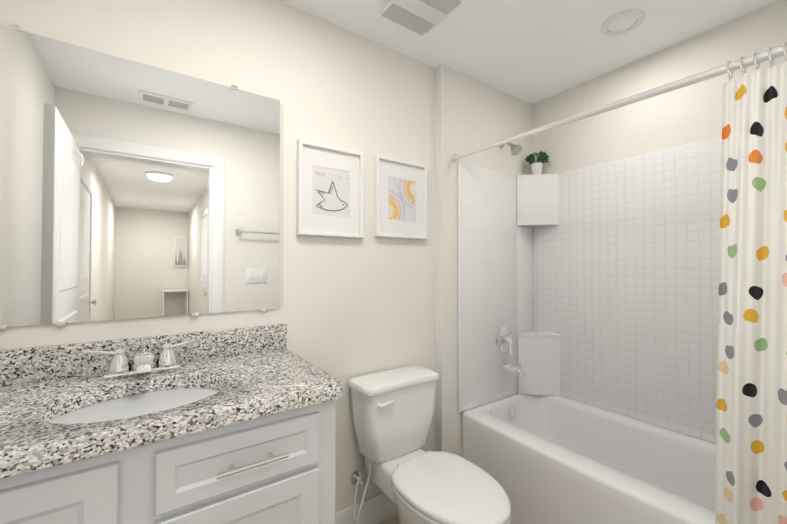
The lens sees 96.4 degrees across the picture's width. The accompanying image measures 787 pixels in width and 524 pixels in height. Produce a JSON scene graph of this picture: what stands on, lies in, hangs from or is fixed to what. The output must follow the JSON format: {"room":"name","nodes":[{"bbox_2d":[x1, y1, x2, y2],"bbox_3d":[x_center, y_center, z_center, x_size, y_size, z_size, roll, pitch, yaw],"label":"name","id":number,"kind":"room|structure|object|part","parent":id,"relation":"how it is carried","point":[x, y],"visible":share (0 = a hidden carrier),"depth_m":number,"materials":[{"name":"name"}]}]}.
{"room":"bathroom","nodes":[
{"label":"bathroom","id":0,"kind":"room"},
{"bbox_2d":[0,0,435,512],"bbox_3d":[-0.597,0.089,1.504,1.970,2.440,0.120,1,-1,-35],"label":"wall","id":1,"kind":"structure","parent":0,"point":[353,307],"depth_m":1.61,"materials":[{"name":"white paint"}]},
{"bbox_2d":[0,24,283,330],"bbox_3d":[-0.858,-0.251,1.245,0.941,0.912,0.011,1,-1,-35],"label":"mirror","id":2,"kind":"object","parent":1,"relation":"attached to","point":[130,189],"visible":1,"depth_m":1.21,"materials":[{"name":"clear glass"}]},
{"bbox_2d":[0,324,286,385],"bbox_3d":[-0.862,0.313,1.228,0.980,0.102,0.019,1,-1,-35],"label":"backsplash","id":3,"kind":"structure","parent":1,"relation":"attached to","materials":[{"name":"stone"}]},
{"bbox_2d":[296,139,363,238],"bbox_3d":[-0.286,-0.326,1.635,0.326,0.417,0.030,1,-1,-35],"label":"framed picture","id":4,"kind":"object","parent":1,"relation":"attached to","point":[330,193],"visible":1,"depth_m":1.63},
{"bbox_2d":[335,492,396,523],"bbox_3d":[-0.107,1.242,1.749,0.894,0.140,0.014,1,-1,-35],"label":"baseboard","id":5,"kind":"structure","parent":1,"relation":"attached to","point":[379,508],"depth_m":1.74,"materials":[{"name":"white wood"}]},
{"bbox_2d":[374,155,427,239],"bbox_3d":[0.045,-0.332,1.867,0.334,0.412,0.030,1,-1,-35],"label":"framed picture","id":6,"kind":"object","parent":1,"relation":"attached to","point":[400,198],"visible":1,"depth_m":1.86,"materials":[{"name":"white"}]},
{"bbox_2d":[379,515,397,523],"bbox_3d":[1.853,1.320,-1.145,2.960,0.100,7.240,1,-1,-35],"label":"floor","id":7,"kind":"structure","parent":0,"point":[393,520],"depth_m":1.78,"materials":[{"name":"tile"}]},
{"bbox_2d":[0,324,342,523],"bbox_3d":[-0.699,0.780,0.989,0.980,1.043,0.586,1,-1,-35],"label":"bathroom vanity","id":8,"kind":"object","parent":7,"relation":"on","point":[231,426],"visible":1,"depth_m":0.93,"materials":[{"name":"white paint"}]},
{"bbox_2d":[0,348,342,478],"bbox_3d":[-0.705,0.383,1.004,0.980,0.043,0.563,1,-1,-35],"label":"countertop","id":9,"kind":"structure","parent":8,"relation":"on","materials":[{"name":"stone"}]},
{"bbox_2d":[47,388,218,422],"bbox_3d":[-0.681,0.483,0.956,0.435,0.158,0.339,1,-1,-35],"label":"sink","id":10,"kind":"object","parent":9,"relation":"in","point":[138,402],"depth_m":1.00,"materials":[{"name":"white ceramic"}]},
{"bbox_2d":[81,339,197,379],"bbox_3d":[-0.785,0.312,1.106,0.311,0.100,0.192,1,-1,-35],"label":"faucet","id":11,"kind":"object","parent":9,"relation":"on","point":[167,366],"depth_m":1.12,"materials":[{"name":"silver metal"}]},
{"bbox_3d":[-0.358,0.513,0.897,0.172,0.012,0.039,1,-1,-35],"label":"handle","id":12,"kind":"part","parent":8,"relation":"part of","materials":[{"name":"silver metal"}]},
{"bbox_2d":[348,365,510,523],"bbox_3d":[0.155,0.927,1.490,0.432,0.764,0.744,1,-1,-35],"label":"toilet","id":13,"kind":"object","parent":7,"relation":"on","point":[405,473],"visible":1,"depth_m":1.54,"materials":[{"name":"white ceramic"}]},
{"bbox_3d":[-0.036,0.630,1.554,0.079,0.027,0.021,1,-1,-35],"label":"lever","id":14,"kind":"part","parent":13,"relation":"part of","materials":[{"name":"silver metal"}]},
{"bbox_3d":[0.230,0.893,1.384,0.376,0.050,0.483,1,-1,-35],"label":"seat","id":15,"kind":"part","parent":13,"relation":"part of","materials":[{"name":"white plastic"}]},
{"bbox_2d":[457,137,721,523],"bbox_3d":[1.109,0.254,1.642,0.752,2.113,1.507,1,-1,-35],"label":"bathtub","id":16,"kind":"object","parent":7,"relation":"on","point":[588,299],"visible":0.9,"depth_m":1.97,"materials":[{"name":"white plastic"}]},
{"bbox_3d":[0.751,0.555,2.196,0.166,0.291,0.146,1,-1,-35],"label":"valve spout","id":17,"kind":"part","parent":16,"relation":"part of","materials":[{"name":"silver metal"}]},
{"bbox_2d":[525,151,548,174],"bbox_3d":[0.965,-0.661,2.357,0.158,0.159,0.155,1,-1,-35],"label":"plant","id":18,"kind":"object","parent":16,"relation":"on","point":[536,168],"visible":0.96,"depth_m":2.33,"materials":[{"name":"green plant"}]},
{"bbox_2d":[441,64,531,456],"bbox_3d":[0.629,0.101,2.333,0.990,2.440,0.170,1,-1,-35],"label":"wall","id":19,"kind":"structure","parent":0,"point":[476,113],"depth_m":2.05,"materials":[{"name":"white paint"}]},
{"bbox_2d":[435,64,441,450],"bbox_3d":[0.257,0.096,1.999,0.003,2.440,0.050,1,-1,-35],"label":"trim","id":20,"kind":"structure","parent":19,"relation":"attached to","point":[438,160],"depth_m":2.00,"materials":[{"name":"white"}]},
{"bbox_2d":[451,42,786,523],"bbox_3d":[0.781,0.286,1.411,0.065,1.842,1.508,1,-1,-35],"label":"shower curtain","id":21,"kind":"object","parent":19,"relation":"attached to","point":[751,450],"visible":1,"depth_m":1.03,"materials":[{"name":"white fabric"}]},
{"bbox_2d":[279,0,778,104],"bbox_3d":[1.853,-1.220,-1.107,2.960,0.100,7.240,1,-1,-35],"label":"ceiling","id":22,"kind":"structure","parent":0,"point":[532,52],"depth_m":1.74,"materials":[{"name":"white paint"}]},
{"bbox_2d":[380,0,461,34],"bbox_3d":[0.117,-1.118,1.540,0.284,0.025,0.284,1,-1,-35],"label":"ceiling vent","id":23,"kind":"object","parent":22,"relation":"in","point":[420,17],"visible":1,"depth_m":1.56,"materials":[{"name":"white plastic"}]},
{"bbox_2d":[601,9,644,35],"bbox_3d":[1.079,-1.123,1.659,0.176,0.012,0.176,1,-1,-35],"label":"recessed light","id":24,"kind":"object","parent":22,"relation":"in","point":[638,14],"visible":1,"depth_m":1.63,"materials":[{"name":"white plastic"}]},
{"bbox_2d":[608,16,636,31],"bbox_3d":[1.079,-1.122,1.659,0.114,0.006,0.114,1,-1,-35],"label":"lens","id":25,"kind":"object","parent":24,"relation":"attached to","point":[621,24],"visible":1,"depth_m":1.65,"materials":[{"name":"white plastic"}]},
{"bbox_2d":[532,0,786,173],"bbox_3d":[1.502,0.094,1.846,0.120,2.440,1.630,1,-1,-35],"label":"wall","id":26,"kind":"structure","parent":0,"point":[689,114],"depth_m":1.89,"materials":[{"name":"white paint"}]}
]}

